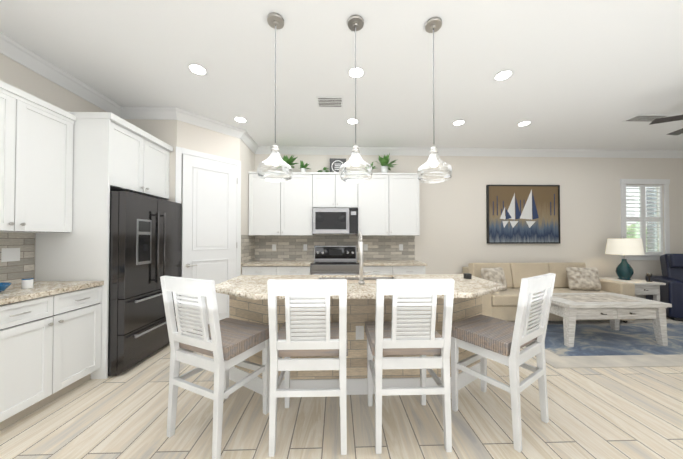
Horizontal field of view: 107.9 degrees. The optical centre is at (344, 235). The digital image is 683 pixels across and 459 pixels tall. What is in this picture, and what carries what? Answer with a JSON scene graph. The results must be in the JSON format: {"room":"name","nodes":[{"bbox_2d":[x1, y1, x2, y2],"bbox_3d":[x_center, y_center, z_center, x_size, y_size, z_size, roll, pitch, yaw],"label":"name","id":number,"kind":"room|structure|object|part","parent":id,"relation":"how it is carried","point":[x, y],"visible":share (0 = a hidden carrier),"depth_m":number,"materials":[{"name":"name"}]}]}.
{"room":"kitchen","nodes":[
{"label":"kitchen","id":0,"kind":"room"},
{"bbox_2d":[0,53,105,280],"bbox_3d":[-2.914,-0.174,0.879,0.100,3.000,7.500,0,-1,-2],"label":"wall","id":1,"kind":"structure","parent":0,"point":[21,77],"depth_m":2.38,"materials":[{"name":"beige paint"}]},
{"bbox_2d":[0,80,31,231],"bbox_3d":[-2.712,-0.588,1.711,0.339,1.110,0.544,0,-1,-2],"label":"upper cabinet","id":2,"kind":"object","parent":1,"relation":"attached to","point":[15,104],"depth_m":1.92,"materials":[{"name":"beige wood"}]},
{"bbox_2d":[0,232,34,283],"bbox_3d":[-2.871,0.190,1.201,0.004,0.480,2.250,0,-1,-2],"label":"backsplash","id":3,"kind":"structure","parent":1,"relation":"attached to","point":[13,272],"depth_m":2.21,"materials":[{"name":"tile"}]},
{"bbox_2d":[1,248,19,261],"bbox_3d":[-2.893,0.165,2.156,0.005,0.115,0.120,0,-1,-2],"label":"electrical outlet plate","id":4,"kind":"object","parent":3,"relation":"attached to","point":[9,254],"depth_m":2.15,"materials":[{"name":"white plastic"}]},
{"bbox_2d":[8,96,75,235],"bbox_3d":[-2.723,-0.583,2.100,0.339,1.110,0.482,0,-1,-2],"label":"upper cabinet","id":5,"kind":"object","parent":1,"relation":"attached to","point":[63,173],"depth_m":2.18,"materials":[{"name":"beige wood"}]},
{"bbox_2d":[124,119,254,274],"bbox_3d":[-2.293,-0.134,3.948,1.320,3.000,1.400,0,-1,-2],"label":"wall","id":6,"kind":"structure","parent":0,"point":[175,133],"depth_m":3.49,"materials":[{"name":"beige paint"}]},
{"bbox_2d":[76,112,171,199],"bbox_3d":[-2.593,-0.824,2.806,0.640,0.690,0.871,0,-1,-2],"label":"upper cabinet","id":7,"kind":"object","parent":6,"relation":"attached to","point":[112,154],"depth_m":2.48,"materials":[{"name":"beige wood"}]},
{"bbox_2d":[175,146,240,276],"bbox_3d":[-1.909,0.099,3.544,0.019,2.524,0.860,-1,-1,43],"label":"door frame","id":8,"kind":"structure","parent":6,"relation":"attached to","point":[180,151],"depth_m":3.59,"materials":[{"name":"white wood"}]},
{"bbox_2d":[181,154,237,331],"bbox_3d":[-1.877,0.135,3.521,0.086,2.428,0.722,-1,-1,43],"label":"pantry door","id":9,"kind":"structure","parent":6,"relation":"in","point":[209,211],"depth_m":3.50,"materials":[{"name":"white wood"}]},
{"bbox_2d":[241,235,255,263],"bbox_3d":[-1.637,0.230,4.238,0.008,0.480,0.630,0,-1,-2],"label":"backsplash","id":10,"kind":"structure","parent":6,"relation":"attached to","point":[253,248],"depth_m":4.24,"materials":[{"name":"tile"}]},
{"bbox_2d":[0,317,682,458],"bbox_3d":[2.409,1.378,1.015,10.750,0.100,7.500,0,-1,-2],"label":"floor","id":11,"kind":"structure","parent":0,"point":[619,413],"depth_m":1.78,"materials":[{"name":"beige wood"}]},
{"bbox_2d":[0,284,103,430],"bbox_3d":[-2.577,0.899,1.870,0.620,0.880,0.912,0,-1,-2],"label":"base cabinet","id":12,"kind":"object","parent":11,"relation":"on","point":[50,346],"depth_m":1.90,"materials":[{"name":"beige wood"}]},
{"bbox_2d":[0,280,103,303],"bbox_3d":[-2.550,0.430,1.207,0.633,0.039,2.250,0,-1,-2],"label":"countertop","id":13,"kind":"structure","parent":12,"relation":"on","point":[31,289],"depth_m":1.97,"materials":[{"name":"beige stone"}]},
{"bbox_2d":[108,191,180,375],"bbox_3d":[-2.485,0.464,2.793,0.850,1.775,0.858,0,-1,-2],"label":"fridge","id":14,"kind":"object","parent":11,"relation":"on","point":[145,244],"visible":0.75,"depth_m":2.54,"materials":[{"name":"black metal"}]},
{"bbox_2d":[160,276,269,458],"bbox_3d":[-0.880,0.802,1.764,0.494,1.072,0.540,0,-1,24],"label":"stool","id":15,"kind":"object","parent":11,"relation":"on","point":[227,344],"visible":1,"depth_m":1.60,"materials":[{"name":"paint"}]},
{"bbox_2d":[242,264,310,274],"bbox_3d":[-1.093,0.930,4.253,1.083,0.880,0.619,0,-1,-2],"label":"base cabinet","id":16,"kind":"object","parent":11,"relation":"on","point":[245,271],"depth_m":3.95,"materials":[{"name":"beige wood"}]},
{"bbox_2d":[241,260,312,267],"bbox_3d":[-1.092,0.470,4.251,1.083,0.039,0.633,0,-1,-2],"label":"countertop","id":17,"kind":"structure","parent":16,"relation":"on","point":[257,263],"depth_m":3.98,"materials":[{"name":"beige stone"}]},
{"bbox_2d":[267,279,347,456],"bbox_3d":[-0.228,0.801,1.730,0.494,1.072,0.540,0,-1,-2],"label":"stool","id":18,"kind":"object","parent":11,"relation":"on","point":[304,334],"visible":1,"depth_m":1.52,"materials":[{"name":"paint"}]},
{"bbox_2d":[311,246,358,274],"bbox_3d":[-0.156,0.775,4.235,0.776,1.190,0.704,0,-1,-2],"label":"range","id":19,"kind":"object","parent":11,"relation":"on","point":[335,260],"visible":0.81,"depth_m":4.29,"materials":[{"name":"silver metal"}]},
{"bbox_2d":[229,299,481,395],"bbox_3d":[0.127,0.906,2.410,2.464,0.880,0.614,0,-1,-2],"label":"kitchen island","id":20,"kind":"object","parent":11,"relation":"on","point":[359,311],"depth_m":2.12,"materials":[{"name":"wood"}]},
{"bbox_2d":[215,275,505,298],"bbox_3d":[0.132,0.444,2.271,2.490,0.039,0.940,0,-1,-2],"label":"island countertop","id":21,"kind":"structure","parent":20,"relation":"on","point":[243,286],"depth_m":2.06,"materials":[{"name":"beige stone"}]},
{"bbox_2d":[319,275,394,282],"bbox_3d":[0.132,0.542,2.430,0.788,0.208,0.408,0,-1,-2],"label":"sink","id":22,"kind":"object","parent":21,"relation":"in","point":[350,278],"depth_m":2.63,"materials":[{"name":"silver metal"}]},
{"bbox_2d":[359,231,370,282],"bbox_3d":[0.173,0.194,2.258,0.108,0.461,0.212,0,-1,-2],"label":"faucet","id":23,"kind":"object","parent":21,"relation":"on","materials":[{"name":"silver metal"}]},
{"bbox_2d":[363,268,396,274],"bbox_3d":[0.535,0.931,4.301,0.597,0.880,0.619,0,-1,-2],"label":"base cabinet","id":24,"kind":"object","parent":11,"relation":"on","point":[374,271],"depth_m":4.00,"materials":[{"name":"beige wood"}]},
{"bbox_2d":[357,260,426,267],"bbox_3d":[0.782,0.470,4.306,1.091,0.039,0.633,0,-1,-2],"label":"countertop","id":25,"kind":"structure","parent":24,"relation":"on","point":[366,263],"depth_m":4.00,"materials":[{"name":"beige stone"}]},
{"bbox_2d":[365,278,454,453],"bbox_3d":[0.422,0.802,1.749,0.494,1.072,0.540,0,-1,-2],"label":"stool","id":26,"kind":"object","parent":11,"relation":"on","point":[406,331],"visible":1,"depth_m":1.54,"materials":[{"name":"paint"}]},
{"bbox_2d":[397,268,424,274],"bbox_3d":[1.008,0.931,4.315,0.597,0.880,0.619,0,-1,-2],"label":"base cabinet","id":27,"kind":"object","parent":11,"relation":"on","point":[400,271],"depth_m":4.02,"materials":[{"name":"beige wood"}]},
{"bbox_2d":[451,273,555,452],"bbox_3d":[1.153,0.803,1.845,0.494,1.072,0.540,0,-1,-34],"label":"stool","id":28,"kind":"object","parent":11,"relation":"on","point":[483,338],"visible":1,"depth_m":1.72,"materials":[{"name":"paint"}]},
{"bbox_2d":[463,262,634,322],"bbox_3d":[3.221,0.919,4.211,2.460,0.902,0.910,0,-1,-2],"label":"sofa","id":29,"kind":"object","parent":11,"relation":"on","point":[575,277],"visible":0.56,"depth_m":4.03,"materials":[{"name":"beige fabric"}]},
{"bbox_2d":[510,319,682,368],"bbox_3d":[4.368,1.351,3.293,4.500,0.011,1.420,0,-1,-2],"label":"rug","id":30,"kind":"object","parent":11,"relation":"on","point":[600,344],"visible":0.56,"depth_m":3.01,"materials":[{"name":"blue fabric"}]},
{"bbox_2d":[531,293,671,346],"bbox_3d":[3.308,1.085,3.296,1.270,0.520,0.640,0,-1,-2],"label":"coffee table","id":31,"kind":"object","parent":30,"relation":"on","point":[572,308],"visible":0.9,"depth_m":3.04,"materials":[{"name":"white wood"}]},
{"bbox_2d":[599,277,665,301],"bbox_3d":[4.762,1.059,4.199,0.580,0.620,0.600,0,-1,-2],"label":"end table","id":32,"kind":"object","parent":11,"relation":"on","point":[643,287],"visible":0.31,"depth_m":3.94,"materials":[{"name":"white wood"}]},
{"bbox_2d":[605,237,644,279],"bbox_3d":[4.810,0.382,4.269,0.450,0.735,0.450,0,-1,-2],"label":"table lamp","id":33,"kind":"object","parent":32,"relation":"on","point":[624,268],"visible":1,"depth_m":4.18,"materials":[{"name":"white fabric"}]},
{"bbox_3d":[4.810,0.184,4.272,0.450,0.270,0.450,0,-1,-2],"label":"lamp shade","id":34,"kind":"part","parent":33,"relation":"part of","materials":[{"name":"white fabric"}]},
{"bbox_2d":[646,273,652,281],"bbox_3d":[4.947,0.679,4.029,0.068,0.133,0.070,0,-1,-2],"label":"candle holder","id":35,"kind":"object","parent":32,"relation":"on","point":[648,275],"visible":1,"depth_m":4.02,"materials":[{"name":"brown metal"}]},
{"bbox_2d":[645,254,682,321],"bbox_3d":[5.867,0.838,4.061,1.020,1.058,0.957,0,-1,33],"label":"recliner","id":36,"kind":"object","parent":11,"relation":"on","point":[671,290],"visible":0.79,"depth_m":4.14,"materials":[{"name":"blue leather"}]},
{"bbox_2d":[0,0,682,149],"bbox_3d":[2.409,-1.722,1.055,10.750,0.100,7.500,0,-1,-2],"label":"ceiling","id":37,"kind":"structure","parent":0,"point":[591,74],"depth_m":2.40,"materials":[{"name":"white paint"}]},
{"bbox_2d":[186,63,208,75],"bbox_3d":[-1.459,-1.650,2.472,0.189,0.004,0.189,0,-1,-8],"label":"recessed light","id":38,"kind":"object","parent":37,"relation":"in","point":[200,70],"depth_m":2.47,"materials":[{"name":"white"}]},
{"bbox_2d":[233,117,247,122],"bbox_3d":[-1.470,-1.637,3.512,0.189,0.004,0.189,0,-1,-26],"label":"recessed light","id":39,"kind":"object","parent":37,"relation":"in","point":[238,119],"depth_m":3.51,"materials":[{"name":"white"}]},
{"bbox_2d":[257,12,292,181],"bbox_3d":[-0.527,-1.042,1.901,0.260,1.235,0.260,0,-1,-2],"label":"pendant light","id":40,"kind":"object","parent":37,"relation":"hanging from","point":[275,21],"visible":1,"depth_m":1.88,"materials":[{"name":"glass"}]},
{"bbox_3d":[-0.527,-0.542,1.894,0.260,0.236,0.260,0,-1,-2],"label":"lamp shade","id":41,"kind":"part","parent":40,"relation":"part of","materials":[{"name":"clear glass"}]},
{"bbox_2d":[316,96,342,107],"bbox_3d":[-0.176,-1.639,3.049,0.320,0.011,0.240,0,-1,-2],"label":"ceiling vent","id":42,"kind":"object","parent":37,"relation":"in","point":[329,101],"visible":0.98,"depth_m":3.03,"materials":[{"name":"white metal"}]},
{"bbox_2d":[346,118,358,124],"bbox_3d":[0.120,-1.636,3.558,0.189,0.004,0.189,0,-1,-11],"label":"recessed light","id":43,"kind":"object","parent":37,"relation":"in","point":[351,121],"depth_m":3.56,"materials":[{"name":"white"}]},
{"bbox_2d":[339,15,372,182],"bbox_3d":[0.087,-1.041,1.919,0.260,1.235,0.260,0,-1,-2],"label":"pendant light","id":44,"kind":"object","parent":37,"relation":"hanging from","point":[355,23],"visible":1,"depth_m":1.90,"materials":[{"name":"glass"}]},
{"bbox_3d":[0.087,-0.542,1.912,0.260,0.236,0.260,0,-1,-2],"label":"lamp shade","id":45,"kind":"part","parent":44,"relation":"part of","materials":[{"name":"clear glass"}]},
{"bbox_2d":[347,67,365,78],"bbox_3d":[0.120,-1.650,2.518,0.189,0.004,0.189,0,-1,-8],"label":"recessed light","id":46,"kind":"object","parent":37,"relation":"in","point":[360,72],"depth_m":2.51,"materials":[{"name":"white"}]},
{"bbox_2d":[417,17,451,182],"bbox_3d":[0.697,-1.041,1.937,0.260,1.235,0.260,0,-1,-2],"label":"pendant light","id":47,"kind":"object","parent":37,"relation":"hanging from","point":[433,24],"visible":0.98,"depth_m":1.92,"materials":[{"name":"glass"}]},
{"bbox_3d":[0.697,-0.542,1.930,0.260,0.236,0.260,0,-1,-2],"label":"lamp shade","id":48,"kind":"part","parent":47,"relation":"part of","materials":[{"name":"clear glass"}]},
{"bbox_2d":[452,120,465,125],"bbox_3d":[1.659,-1.636,3.603,0.189,0.004,0.189,0,-1,-26],"label":"recessed light","id":49,"kind":"object","parent":37,"relation":"in","point":[460,122],"depth_m":3.60,"materials":[{"name":"white"}]},
{"bbox_2d":[493,70,513,81],"bbox_3d":[1.639,-1.649,2.562,0.189,0.004,0.189,0,-1,-8],"label":"recessed light","id":50,"kind":"object","parent":37,"relation":"in","point":[504,75],"depth_m":2.56,"materials":[{"name":"white"}]},
{"bbox_2d":[516,121,531,126],"bbox_3d":[2.629,-1.635,3.632,0.189,0.004,0.189,0,-1,-26],"label":"recessed light","id":51,"kind":"object","parent":37,"relation":"in","point":[525,123],"depth_m":3.63,"materials":[{"name":"white"}]},
{"bbox_2d":[622,114,669,121],"bbox_3d":[4.194,-1.634,3.457,0.440,0.011,0.200,0,-1,-2],"label":"ceiling vent","id":52,"kind":"object","parent":37,"relation":"in","point":[644,117],"visible":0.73,"depth_m":3.43,"materials":[{"name":"white metal"}]},
{"bbox_2d":[649,115,682,134],"bbox_3d":[4.187,-1.442,2.595,1.288,0.420,1.297,0,-1,-2],"label":"ceiling fan","id":53,"kind":"object","parent":37,"relation":"hanging from","point":[669,119],"visible":1,"depth_m":2.83,"materials":[{"name":"grey wood"}]},
{"bbox_2d":[255,154,682,298],"bbox_3d":[2.960,-0.123,4.752,9.230,3.000,0.100,0,-1,-2],"label":"wall","id":54,"kind":"structure","parent":0,"point":[451,238],"depth_m":4.72,"materials":[{"name":"beige paint"}]},
{"bbox_2d":[249,172,316,235],"bbox_3d":[-1.064,-0.543,4.413,1.149,1.090,0.339,0,-1,-2],"label":"upper cabinet","id":55,"kind":"object","parent":54,"relation":"attached to","point":[277,208],"depth_m":4.25,"materials":[{"name":"beige wood"}]},
{"bbox_2d":[279,155,297,171],"bbox_3d":[-1.050,-1.283,4.375,0.539,0.385,0.421,0,-1,-2],"label":"plant","id":56,"kind":"object","parent":55,"relation":"on","point":[290,160],"visible":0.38,"depth_m":4.37,"materials":[{"name":"green plant"}]},
{"bbox_2d":[299,160,309,171],"bbox_3d":[-0.708,-1.208,4.457,0.251,0.239,0.246,0,-1,-2],"label":"plant","id":57,"kind":"object","parent":55,"relation":"on","point":[302,166],"visible":0.94,"depth_m":4.41,"materials":[{"name":"green plant"}]},
{"bbox_2d":[317,167,329,171],"bbox_3d":[-0.372,-1.136,4.388,0.320,0.092,0.295,0,-1,-2],"label":"plant","id":58,"kind":"object","parent":55,"relation":"on","point":[324,169],"visible":0.56,"depth_m":4.35,"materials":[{"name":"green plant"}]},
{"bbox_2d":[317,172,340,207],"bbox_3d":[-0.326,-0.783,4.438,0.452,0.610,0.339,0,-1,-2],"label":"upper cabinet","id":59,"kind":"object","parent":54,"relation":"attached to","point":[328,183],"depth_m":4.28,"materials":[{"name":"beige wood"}]},
{"bbox_2d":[313,208,357,233],"bbox_3d":[-0.160,-0.252,4.384,0.772,0.437,0.432,0,-1,-2],"label":"microwave","id":60,"kind":"object","parent":59,"relation":"attached to","point":[335,220],"visible":1,"depth_m":4.21,"materials":[{"name":"silver metal"}]},
{"bbox_2d":[330,158,345,171],"bbox_3d":[-0.118,-1.243,4.502,0.300,0.310,0.029,0,-1,-2],"label":"kitchen sign","id":61,"kind":"object","parent":59,"relation":"on","point":[335,164],"visible":0.75,"depth_m":4.49,"materials":[{"name":"grey"}]},
{"bbox_2d":[256,236,414,259],"bbox_3d":[-0.166,0.235,4.604,2.969,0.480,0.004,0,-1,-2],"label":"backsplash","id":62,"kind":"structure","parent":54,"relation":"attached to","point":[287,247],"depth_m":4.60,"materials":[{"name":"tile"}]},
{"bbox_2d":[0,32,682,157],"bbox_3d":[2.409,-1.612,1.054,10.550,0.118,7.300,0,-1,-2],"label":"crown molding","id":63,"kind":"structure","parent":54,"relation":"attached to","point":[10,48],"depth_m":3.82,"materials":[{"name":"white wood"}]},
{"bbox_2d":[341,172,352,207],"bbox_3d":[0.003,-0.783,4.448,0.451,0.610,0.339,0,-1,-2],"label":"upper cabinet","id":64,"kind":"object","parent":54,"relation":"attached to","point":[346,187],"depth_m":4.29,"materials":[{"name":"beige wood"}]},
{"bbox_2d":[353,172,392,235],"bbox_3d":[0.497,-0.542,4.459,0.661,1.090,0.339,0,-1,-2],"label":"upper cabinet","id":65,"kind":"object","parent":54,"relation":"attached to","point":[386,204],"depth_m":4.30,"materials":[{"name":"beige wood"}]},
{"bbox_2d":[376,153,396,172],"bbox_3d":[0.749,-1.283,4.435,0.408,0.388,0.405,0,-1,-2],"label":"plant","id":66,"kind":"object","parent":65,"relation":"on","point":[384,164],"visible":0.96,"depth_m":4.41,"materials":[{"name":"green plant"}]},
{"bbox_2d":[393,173,419,235],"bbox_3d":[1.003,-0.542,4.474,0.599,1.090,0.339,0,-1,-2],"label":"upper cabinet","id":67,"kind":"object","parent":54,"relation":"attached to","point":[406,214],"depth_m":4.31,"materials":[{"name":"beige wood"}]},
{"bbox_2d":[486,185,559,243],"bbox_3d":[3.377,-0.404,4.690,1.384,1.104,0.050,0,-1,-2],"label":"framed picture","id":68,"kind":"object","parent":54,"relation":"attached to","point":[522,214],"visible":1,"depth_m":4.68,"materials":[{"name":"fabric"}]},
{"bbox_2d":[626,187,658,251],"bbox_3d":[5.783,-0.317,4.865,0.780,1.350,0.005,0,-1,-2],"label":"window","id":69,"kind":"structure","parent":54,"relation":"in","point":[654,209],"depth_m":4.87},
{"bbox_2d":[626,184,662,253],"bbox_3d":[5.785,-0.318,4.817,0.776,1.346,0.062,0,-1,-2],"label":"window shutters","id":70,"kind":"object","parent":69,"relation":"attached to","point":[642,219],"visible":0.69,"depth_m":4.81,"materials":[{"name":"white wood"}]},
{"bbox_2d":[620,179,669,259],"bbox_3d":[5.786,-0.308,4.762,0.990,1.560,0.049,0,-1,-2],"label":"window frame","id":71,"kind":"structure","parent":54,"relation":"in","point":[624,182],"depth_m":4.76,"materials":[{"name":"white wood"}]},
{"label":"outside","id":72,"kind":"structure","parent":0,"visible":0},
{"bbox_2d":[626,190,646,248],"bbox_3d":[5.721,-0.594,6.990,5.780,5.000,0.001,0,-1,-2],"label":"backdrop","id":73,"kind":"structure","parent":72,"point":[637,229],"depth_m":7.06,"materials":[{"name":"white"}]}
]}

